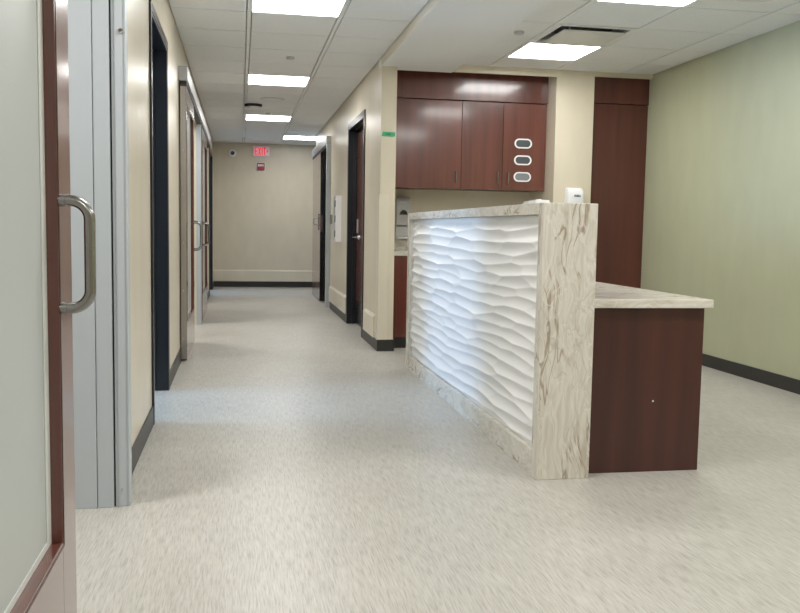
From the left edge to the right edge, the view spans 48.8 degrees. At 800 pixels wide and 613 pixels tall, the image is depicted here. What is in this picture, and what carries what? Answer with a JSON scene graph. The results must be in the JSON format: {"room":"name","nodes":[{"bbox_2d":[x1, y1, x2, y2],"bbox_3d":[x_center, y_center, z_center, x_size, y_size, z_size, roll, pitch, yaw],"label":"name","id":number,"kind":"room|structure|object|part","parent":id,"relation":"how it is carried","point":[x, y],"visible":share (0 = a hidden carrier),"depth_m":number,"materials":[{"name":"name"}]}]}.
{"room":"hospital corridor","nodes":[
{"label":"hospital corridor","id":0,"kind":"room"},
{"bbox_2d":[127,0,212,445],"bbox_3d":[-1.663,-0.780,6.056,0.200,2.540,18.600,0,5,-10],"label":"wall","id":1,"kind":"structure","parent":0,"point":[137,10],"depth_m":4.32,"materials":[{"name":"beige paint"}]},
{"bbox_2d":[0,0,131,612],"bbox_3d":[-0.841,-0.266,2.035,0.275,2.245,2.540,0,5,-13],"label":"door","id":2,"kind":"structure","parent":1,"relation":"in","point":[66,443],"depth_m":2.01,"materials":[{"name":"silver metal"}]},
{"bbox_3d":[-0.717,-0.235,1.507,0.014,1.652,0.936,0,5,-10],"label":"glass panel","id":3,"kind":"part","parent":2,"relation":"part of","materials":[{"name":"grey"}]},
{"bbox_3d":[-0.734,-0.118,2.011,0.078,0.274,0.029,0,5,-10],"label":"pull handle","id":4,"kind":"part","parent":2,"relation":"part of","materials":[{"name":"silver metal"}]},
{"bbox_3d":[-1.023,-0.320,3.234,0.052,2.137,0.060,0,5,-10],"label":"frame post","id":5,"kind":"part","parent":2,"relation":"part of","materials":[{"name":"silver metal"}]},
{"bbox_2d":[149,0,169,423],"bbox_3d":[-1.475,-0.511,5.053,0.212,2.185,1.060,0,5,-10],"label":"door","id":6,"kind":"structure","parent":1,"relation":"in","point":[158,43],"depth_m":5.49,"materials":[{"name":"black paint"}]},
{"bbox_2d":[132,281,213,473],"bbox_3d":[-1.581,0.435,6.181,0.009,0.100,18.600,0,5,-10],"label":"baseboard","id":7,"kind":"structure","parent":1,"relation":"attached to","point":[138,446],"depth_m":4.29,"materials":[{"name":"grey rubber"}]},
{"bbox_2d":[179,66,202,359],"bbox_3d":[-1.862,-0.813,8.083,0.130,2.245,2.750,0,5,-10],"label":"door","id":8,"kind":"structure","parent":1,"relation":"in","point":[190,108],"depth_m":7.41,"materials":[{"name":"silver metal"}]},
{"bbox_3d":[-1.768,-0.761,7.301,0.014,1.652,0.937,0,5,-10],"label":"glass panel","id":9,"kind":"part","parent":8,"relation":"part of","materials":[{"name":"grey"}]},
{"bbox_3d":[-1.783,-0.623,7.791,0.078,0.269,0.029,0,5,-10],"label":"pull handle","id":10,"kind":"part","parent":8,"relation":"part of","materials":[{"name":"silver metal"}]},
{"bbox_3d":[-2.134,-0.876,9.360,0.052,2.137,0.060,0,5,-10],"label":"frame post","id":11,"kind":"part","parent":8,"relation":"part of","materials":[{"name":"grey metal"}]},
{"bbox_2d":[201,115,210,320],"bbox_3d":[-2.350,-1.063,10.773,0.130,2.233,2.720,0,5,-10],"label":"door","id":12,"kind":"structure","parent":1,"relation":"in","point":[205,136],"depth_m":10.54,"materials":[{"name":"silver metal"}]},
{"bbox_3d":[-2.304,-1.029,10.254,0.014,1.652,1.272,0,5,-10],"label":"glass panel","id":13,"kind":"part","parent":12,"relation":"part of","materials":[{"name":"grey"}]},
{"bbox_3d":[-2.121,-0.792,9.657,0.078,0.269,0.029,0,5,-10],"label":"pull handle","id":14,"kind":"part","parent":12,"relation":"part of","materials":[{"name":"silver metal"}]},
{"bbox_2d":[209,148,212,289],"bbox_3d":[-3.067,-1.332,13.827,0.212,2.235,1.420,0,5,-10],"label":"door","id":15,"kind":"structure","parent":1,"relation":"in","point":[210,151],"depth_m":14.45,"materials":[{"name":"black paint"}]},
{"bbox_2d":[213,141,315,269],"bbox_3d":[-1.354,-1.610,15.587,4.500,2.540,0.120,0,5,-10],"label":"wall","id":16,"kind":"structure","parent":0,"point":[263,220],"depth_m":15.33,"materials":[{"name":"beige paint"}]},
{"bbox_2d":[229,149,236,156],"bbox_3d":[-2.870,-2.629,15.110,0.136,0.136,0.096,0,5,-10],"label":"security camera","id":17,"kind":"object","parent":16,"relation":"attached to","point":[232,153],"visible":1,"depth_m":15.08,"materials":[{"name":"white plastic"}]},
{"bbox_2d":[256,162,264,170],"bbox_3d":[-2.405,-2.416,15.230,0.158,0.148,0.062,0,5,-10],"label":"fire alarm strobe","id":18,"kind":"object","parent":16,"relation":"attached to","point":[260,166],"visible":1,"depth_m":15.22,"materials":[{"name":"red plastic"}]},
{"bbox_2d":[253,146,269,156],"bbox_3d":[-2.397,-2.675,15.213,0.288,0.180,0.053,0,5,-10],"label":"exit sign","id":19,"kind":"object","parent":16,"relation":"attached to","point":[258,151],"visible":1,"depth_m":15.19,"materials":[{"name":"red plastic"}]},
{"bbox_2d":[213,269,311,281],"bbox_3d":[-1.780,-0.539,15.534,2.955,0.200,0.024,0,5,-10],"label":"guard","id":20,"kind":"object","parent":16,"relation":"attached to","point":[218,275],"visible":0.65,"depth_m":15.41,"materials":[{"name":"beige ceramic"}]},
{"bbox_2d":[214,281,311,286],"bbox_3d":[-1.784,-0.393,15.554,2.955,0.105,0.009,0,5,-10],"label":"baseboard","id":21,"kind":"structure","parent":16,"relation":"attached to","point":[216,283],"depth_m":15.43,"materials":[{"name":"grey rubber"}]},
{"bbox_2d":[169,0,428,144],"bbox_3d":[-0.745,-2.047,6.107,1.645,0.133,18.624,0,5,-10],"label":"ceiling","id":22,"kind":"structure","parent":0,"point":[223,41],"depth_m":7.39,"materials":[{"name":"tile"}]},
{"bbox_2d":[244,103,261,110],"bbox_3d":[-1.720,-2.337,10.332,0.210,0.068,0.200,0,5,-10],"label":"ceiling sensor","id":23,"kind":"object","parent":22,"relation":"attached to","point":[249,106],"visible":1,"depth_m":10.26,"materials":[{"name":"black plastic"}]},
{"bbox_3d":[-1.721,-2.320,10.334,0.188,0.034,0.188,0,5,-10],"label":"plate","id":24,"kind":"part","parent":23,"relation":"part of","materials":[{"name":"white plastic"}]},
{"bbox_2d":[245,114,291,121],"bbox_3d":[-1.737,-2.498,11.626,0.594,0.034,0.594,0,5,-10],"label":"recessed light","id":25,"kind":"object","parent":22,"relation":"in","point":[247,116],"visible":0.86,"depth_m":11.65,"materials":[{"name":"white plastic"}]},
{"bbox_2d":[260,97,284,100],"bbox_3d":[-1.432,-2.323,9.891,0.276,0.008,0.276,0,5,-10],"label":"ceiling speaker","id":26,"kind":"object","parent":22,"relation":"attached to","point":[263,98],"visible":1,"depth_m":9.88,"materials":[{"name":"white plastic"}]},
{"bbox_2d":[262,98,282,100],"bbox_3d":[-1.432,-2.324,9.891,0.239,0.005,0.239,0,5,-10],"label":"grille","id":27,"kind":"object","parent":26,"relation":"attached to","point":[265,99],"depth_m":9.89,"materials":[{"name":"metal"}]},
{"bbox_2d":[247,72,310,86],"bbox_3d":[-1.194,-2.226,8.637,0.594,0.034,0.594,0,5,-10],"label":"recessed light","id":28,"kind":"object","parent":22,"relation":"in","point":[253,79],"visible":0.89,"depth_m":8.65,"materials":[{"name":"white plastic"}]},
{"bbox_2d":[248,75,308,85],"bbox_3d":[-1.194,-2.220,8.638,0.570,0.006,0.570,0,5,-10],"label":"diffuser","id":29,"kind":"object","parent":28,"relation":"attached to","point":[275,80],"depth_m":8.65,"materials":[{"name":"white plastic"}]},
{"bbox_2d":[251,0,346,16],"bbox_3d":[-0.652,-1.955,5.648,0.594,0.034,0.594,0,5,-10],"label":"recessed light","id":30,"kind":"object","parent":22,"relation":"in","point":[325,8],"visible":0.98,"depth_m":5.76,"materials":[{"name":"white plastic"}]},
{"bbox_2d":[283,135,315,139],"bbox_3d":[-1.570,-2.714,14.126,0.594,0.034,0.594,0,5,-10],"label":"recessed light","id":31,"kind":"object","parent":22,"relation":"in","point":[289,137],"visible":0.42,"depth_m":14.14,"materials":[{"name":"white plastic"}]},
{"bbox_2d":[308,140,315,144],"bbox_3d":[-1.400,-2.748,14.578,0.114,0.020,1.640,0,5,-10],"label":"ceiling strip","id":32,"kind":"object","parent":22,"relation":"attached to","point":[313,142],"visible":0.5,"depth_m":14.95,"materials":[{"name":"tile"}]},
{"bbox_2d":[316,60,396,339],"bbox_3d":[-0.685,-1.170,10.693,0.130,2.540,6.510,0,5,-10],"label":"wall","id":33,"kind":"structure","parent":0,"point":[376,93],"depth_m":8.04,"materials":[{"name":"beige paint"}]},
{"bbox_2d":[312,136,330,307],"bbox_3d":[-1.121,-1.207,12.722,0.265,2.245,2.350,0,5,-10],"label":"door","id":34,"kind":"structure","parent":33,"relation":"in","point":[321,154],"depth_m":12.54,"materials":[{"name":"silver metal"}]},
{"bbox_3d":[-1.109,-1.175,12.496,0.028,0.220,0.004,0,5,-10],"label":"latch plate","id":35,"kind":"part","parent":34,"relation":"part of","materials":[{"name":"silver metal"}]},
{"bbox_3d":[-0.947,-1.052,11.602,0.060,2.137,0.065,0,5,-10],"label":"frame post","id":36,"kind":"part","parent":34,"relation":"part of","materials":[{"name":"grey metal"}]},
{"bbox_2d":[333,195,341,241],"bbox_3d":[-0.749,-1.044,10.499,0.065,0.540,0.330,0,5,-10],"label":"dispenser","id":37,"kind":"object","parent":33,"relation":"attached to","point":[337,200],"visible":1,"depth_m":10.35,"materials":[{"name":"white plastic"}]},
{"bbox_2d":[329,285,345,313],"bbox_3d":[-0.763,-0.097,10.694,0.022,0.200,1.810,0,5,-10],"label":"guard","id":38,"kind":"object","parent":33,"relation":"attached to","point":[336,297],"visible":1,"depth_m":10.54,"materials":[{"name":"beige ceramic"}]},
{"bbox_2d":[346,109,365,336],"bbox_3d":[-0.400,-0.841,9.091,0.142,2.175,1.310,0,5,-10],"label":"door","id":39,"kind":"structure","parent":33,"relation":"in","point":[354,252],"depth_m":9.59,"materials":[{"name":"cherry laminate"},{"name":"black gloss paint"},{"name":"brushed aluminium"}]},
{"bbox_3d":[-0.392,0.098,9.177,0.001,0.250,1.142,0,5,-10],"label":"kick plate","id":40,"kind":"part","parent":39,"relation":"part of","materials":[{"name":"grey metal"}]},
{"bbox_2d":[330,302,393,350],"bbox_3d":[-0.705,0.046,10.795,0.148,0.100,6.519,0,5,-10],"label":"baseboard","id":41,"kind":"structure","parent":33,"relation":"attached to","point":[378,345],"depth_m":7.79,"materials":[{"name":"grey rubber"}]},
{"bbox_2d":[363,308,374,336],"bbox_3d":[-0.283,0.143,8.048,0.022,0.200,0.650,0,5,-10],"label":"guard","id":42,"kind":"object","parent":33,"relation":"attached to","point":[368,316],"visible":0.94,"depth_m":7.98,"materials":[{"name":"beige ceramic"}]},
{"bbox_2d":[375,194,388,339],"bbox_3d":[-0.155,-0.336,7.582,0.087,1.240,0.103,0,5,-10],"label":"guard","id":43,"kind":"object","parent":33,"relation":"attached to","point":[382,200],"visible":1,"depth_m":7.54,"materials":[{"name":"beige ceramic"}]},
{"bbox_2d":[382,132,394,136],"bbox_3d":[-0.097,-1.455,7.450,0.116,0.041,0.004,0,5,-10],"label":"tape","id":44,"kind":"object","parent":33,"relation":"attached to","point":[388,134],"visible":1,"depth_m":7.45,"materials":[{"name":"green"}]},
{"bbox_2d":[381,0,438,65],"bbox_3d":[0.774,-1.587,2.267,0.002,0.068,10.450,0,5,-10],"label":"trim","id":45,"kind":"structure","parent":33,"relation":"attached to","point":[430,4],"depth_m":6.16,"materials":[{"name":"beige paint"}]},
{"bbox_2d":[395,98,461,189],"bbox_3d":[0.194,-1.474,8.090,0.663,0.784,0.449,0,5,-10],"label":"upper cabinet","id":46,"kind":"object","parent":33,"relation":"attached to","point":[428,132],"visible":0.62,"depth_m":7.90,"materials":[{"name":"brown wood"}]},
{"bbox_2d":[75,287,799,612],"bbox_3d":[-1.365,0.533,6.255,7.950,0.100,18.850,0,5,-10],"label":"floor","id":47,"kind":"structure","parent":0,"point":[291,463],"depth_m":3.37,"materials":[{"name":"plastic"}]},
{"bbox_2d":[393,256,406,347],"bbox_3d":[0.585,-0.064,8.182,1.450,0.818,0.656,0,5,-10],"label":"base cabinet","id":48,"kind":"object","parent":47,"relation":"on","point":[400,262],"visible":0.02,"depth_m":7.77,"materials":[{"name":"brown wood"}]},
{"bbox_2d":[394,239,407,255],"bbox_3d":[0.588,-0.540,8.145,1.460,0.138,0.647,0,5,-10],"label":"countertop","id":49,"kind":"structure","parent":48,"relation":"on","point":[400,245],"depth_m":8.34,"materials":[{"name":"stone"}]},
{"bbox_2d":[405,202,597,479],"bbox_3d":[0.434,0.020,5.180,0.237,1.170,3.005,0,5,-10],"label":"reception desk","id":50,"kind":"object","parent":47,"relation":"on","point":[500,308],"visible":1,"depth_m":4.13,"materials":[{"name":"stone"}]},
{"bbox_3d":[0.174,-0.110,6.616,0.237,1.170,0.075,0,5,-10],"label":"panel","id":51,"kind":"part","parent":50,"relation":"part of","materials":[{"name":"stone"}]},
{"bbox_3d":[0.336,0.551,5.207,0.034,0.106,2.861,0,5,-10],"label":"board","id":52,"kind":"part","parent":50,"relation":"part of","materials":[{"name":"stone"}]},
{"bbox_3d":[0.348,-0.008,5.158,0.028,1.015,2.860,0,5,-10],"label":"wave panel","id":53,"kind":"part","parent":50,"relation":"part of","materials":[{"name":"white"}]},
{"bbox_2d":[523,199,549,203],"bbox_3d":[0.637,-0.487,4.132,0.100,0.031,0.100,0,5,-10],"label":"box","id":54,"kind":"object","parent":50,"relation":"on","point":[536,200],"visible":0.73,"depth_m":4.09,"materials":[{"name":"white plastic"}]},
{"bbox_3d":[0.695,0.151,3.741,0.237,1.170,0.068,0,5,-10],"label":"panel","id":55,"kind":"part","parent":50,"relation":"part of","materials":[{"name":"stone"}]},
{"bbox_2d":[590,103,647,288],"bbox_3d":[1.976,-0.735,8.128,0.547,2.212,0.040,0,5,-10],"label":"tall cabinet","id":56,"kind":"object","parent":47,"relation":"on","point":[619,131],"visible":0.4,"depth_m":8.09,"materials":[{"name":"brown wood"}]},
{"bbox_2d":[594,77,649,105],"bbox_3d":[1.998,-1.970,8.014,0.547,0.261,0.052,0,5,-10],"label":"panel","id":57,"kind":"object","parent":56,"relation":"on","point":[607,90],"visible":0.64,"depth_m":7.99,"materials":[{"name":"brown wood"}]},
{"bbox_2d":[589,308,704,472],"bbox_3d":[1.032,0.344,4.129,0.563,0.728,0.535,0,5,-10],"label":"end panel","id":58,"kind":"object","parent":47,"relation":"on","point":[647,363],"visible":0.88,"depth_m":3.87,"materials":[{"name":"brown wood"}]},
{"bbox_2d":[595,282,713,307],"bbox_3d":[0.836,-0.139,5.218,0.566,0.037,2.885,0,5,-10],"label":"countertop","id":59,"kind":"structure","parent":58,"relation":"on","point":[607,295],"depth_m":3.85,"materials":[{"name":"stone"}]},
{"bbox_2d":[394,189,529,238],"bbox_3d":[0.986,-0.955,8.572,2.400,2.540,0.120,0,5,-10],"label":"wall","id":60,"kind":"structure","parent":0,"point":[421,200],"depth_m":8.42,"materials":[{"name":"beige paint"}]},
{"bbox_2d":[394,239,407,249],"bbox_3d":[0.533,-0.587,8.450,1.460,0.100,0.020,0,5,-10],"label":"backsplash","id":61,"kind":"structure","parent":60,"relation":"attached to","point":[399,244],"depth_m":8.35,"materials":[{"name":"stone"}]},
{"bbox_2d":[395,197,410,238],"bbox_3d":[0.022,-0.831,8.292,0.140,0.395,0.106,0,5,-10],"label":"soap dispenser","id":62,"kind":"object","parent":60,"relation":"attached to","point":[402,204],"visible":0.94,"depth_m":8.25,"materials":[{"name":"grey plastic"}]},
{"bbox_2d":[454,101,546,191],"bbox_3d":[0.913,-1.473,8.220,0.795,0.784,0.449,0,5,-10],"label":"upper cabinet","id":63,"kind":"object","parent":60,"relation":"attached to","point":[503,145],"visible":1,"depth_m":8.03,"materials":[{"name":"brown wood"}]},
{"bbox_2d":[397,70,548,104],"bbox_3d":[0.594,-2.002,8.118,1.459,0.267,0.441,0,5,-10],"label":"panel","id":64,"kind":"object","parent":63,"relation":"on","point":[454,86],"visible":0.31,"depth_m":7.91,"materials":[{"name":"brown wood"}]},
{"bbox_3d":[0.744,-1.457,8.002,0.382,0.784,0.020,0,5,-10],"label":"door","id":65,"kind":"part","parent":63,"relation":"part of","materials":[{"name":"brown wood"}]},
{"bbox_3d":[1.121,-1.187,8.084,0.139,0.063,0.002,0,5,-10],"label":"oval pane","id":66,"kind":"part","parent":63,"relation":"part of","materials":[{"name":"grey glass"}]},
{"bbox_3d":[1.123,-1.338,8.070,0.139,0.063,0.002,0,5,-10],"label":"oval pane","id":67,"kind":"part","parent":63,"relation":"part of","materials":[{"name":"grey glass"}]},
{"bbox_3d":[1.126,-1.488,8.057,0.139,0.063,0.002,0,5,-10],"label":"oval pane","id":68,"kind":"part","parent":63,"relation":"part of","materials":[{"name":"grey glass"}]},
{"bbox_3d":[1.135,-1.456,8.073,0.405,0.784,0.020,0,5,-10],"label":"door","id":69,"kind":"part","parent":63,"relation":"part of","materials":[{"name":"brown wood"}]},
{"bbox_2d":[379,0,550,72],"bbox_3d":[1.077,-1.617,2.397,0.639,0.120,10.604,0,5,-10],"label":"soffit beam","id":70,"kind":"structure","parent":0,"point":[452,32],"depth_m":6.07,"materials":[{"name":"white paint"}]},
{"bbox_2d":[530,73,594,203],"bbox_3d":[1.489,-0.891,8.276,0.355,2.480,0.650,0,5,-10],"label":"wall pillar","id":71,"kind":"structure","parent":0,"point":[570,106],"depth_m":7.91,"materials":[{"name":"beige paint"}]},
{"bbox_2d":[564,188,583,202],"bbox_3d":[1.560,-0.930,7.902,0.154,0.266,0.101,0,5,-10],"label":"dispenser","id":72,"kind":"object","parent":71,"relation":"attached to","point":[572,195],"visible":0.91,"depth_m":7.86,"materials":[{"name":"white plastic"}]},
{"bbox_2d":[463,0,799,74],"bbox_3d":[2.308,-1.689,2.612,1.894,0.133,10.624,0,5,-10],"label":"ceiling","id":73,"kind":"structure","parent":0,"point":[666,37],"depth_m":6.19,"materials":[{"name":"tile"}]},
{"bbox_2d":[514,30,523,34],"bbox_3d":[0.856,-1.967,6.340,0.072,0.020,0.072,0,5,-10],"label":"cap","id":74,"kind":"object","parent":73,"relation":"attached to","point":[518,32],"visible":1,"depth_m":6.31,"materials":[{"name":"grey plastic"}]},
{"bbox_2d":[507,42,602,60],"bbox_3d":[1.221,-2.044,7.033,0.594,0.034,0.594,0,5,-10],"label":"recessed light","id":75,"kind":"object","parent":73,"relation":"in","point":[532,50],"visible":0.64,"depth_m":7.06,"materials":[{"name":"white plastic"}]},
{"bbox_2d":[531,23,637,46],"bbox_3d":[1.331,-2.002,6.424,0.590,0.108,0.595,0,5,-10],"label":"ceiling vent","id":76,"kind":"object","parent":73,"relation":"in","point":[561,34],"visible":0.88,"depth_m":6.40,"materials":[{"name":"dark metal"},{"name":"beige painted metal"}]},
{"bbox_2d":[596,0,696,6],"bbox_3d":[1.550,-1.880,5.220,0.594,0.034,0.594,0,5,-10],"label":"recessed light","id":77,"kind":"object","parent":73,"relation":"in","point":[675,3],"visible":1,"depth_m":5.48,"materials":[{"name":"white plastic"}]},
{"bbox_2d":[611,0,691,4],"bbox_3d":[1.550,-1.874,5.221,0.570,0.006,0.570,0,5,-10],"label":"diffuser","id":78,"kind":"object","parent":77,"relation":"attached to","point":[645,2],"depth_m":5.48,"materials":[{"name":"white plastic"}]},
{"bbox_2d":[737,0,770,1],"bbox_3d":[2.148,-1.858,5.282,0.276,0.008,0.276,0,5,-10],"label":"ceiling speaker","id":79,"kind":"object","parent":73,"relation":"attached to","point":[737,0],"visible":1,"depth_m":5.38,"materials":[{"name":"white plastic"}]},
{"bbox_2d":[641,20,799,379],"bbox_3d":[3.184,-0.455,3.291,0.100,2.540,11.400,0,5,-10],"label":"wall","id":80,"kind":"structure","parent":0,"point":[721,219],"depth_m":6.67,"materials":[{"name":"green paint"}]},
{"bbox_2d":[453,65,652,79],"bbox_3d":[1.116,-2.067,7.776,2.370,0.062,0.037,0,5,-10],"label":"trim","id":81,"kind":"structure","parent":80,"relation":"attached to","point":[464,68],"depth_m":7.78,"materials":[{"name":"beige paint"}]},
{"bbox_2d":[702,353,799,394],"bbox_3d":[3.175,0.796,3.026,0.009,0.095,10.660,0,5,-10],"label":"baseboard","id":82,"kind":"structure","parent":80,"relation":"attached to","point":[779,381],"depth_m":6.39,"materials":[{"name":"grey rubber"}]}
]}

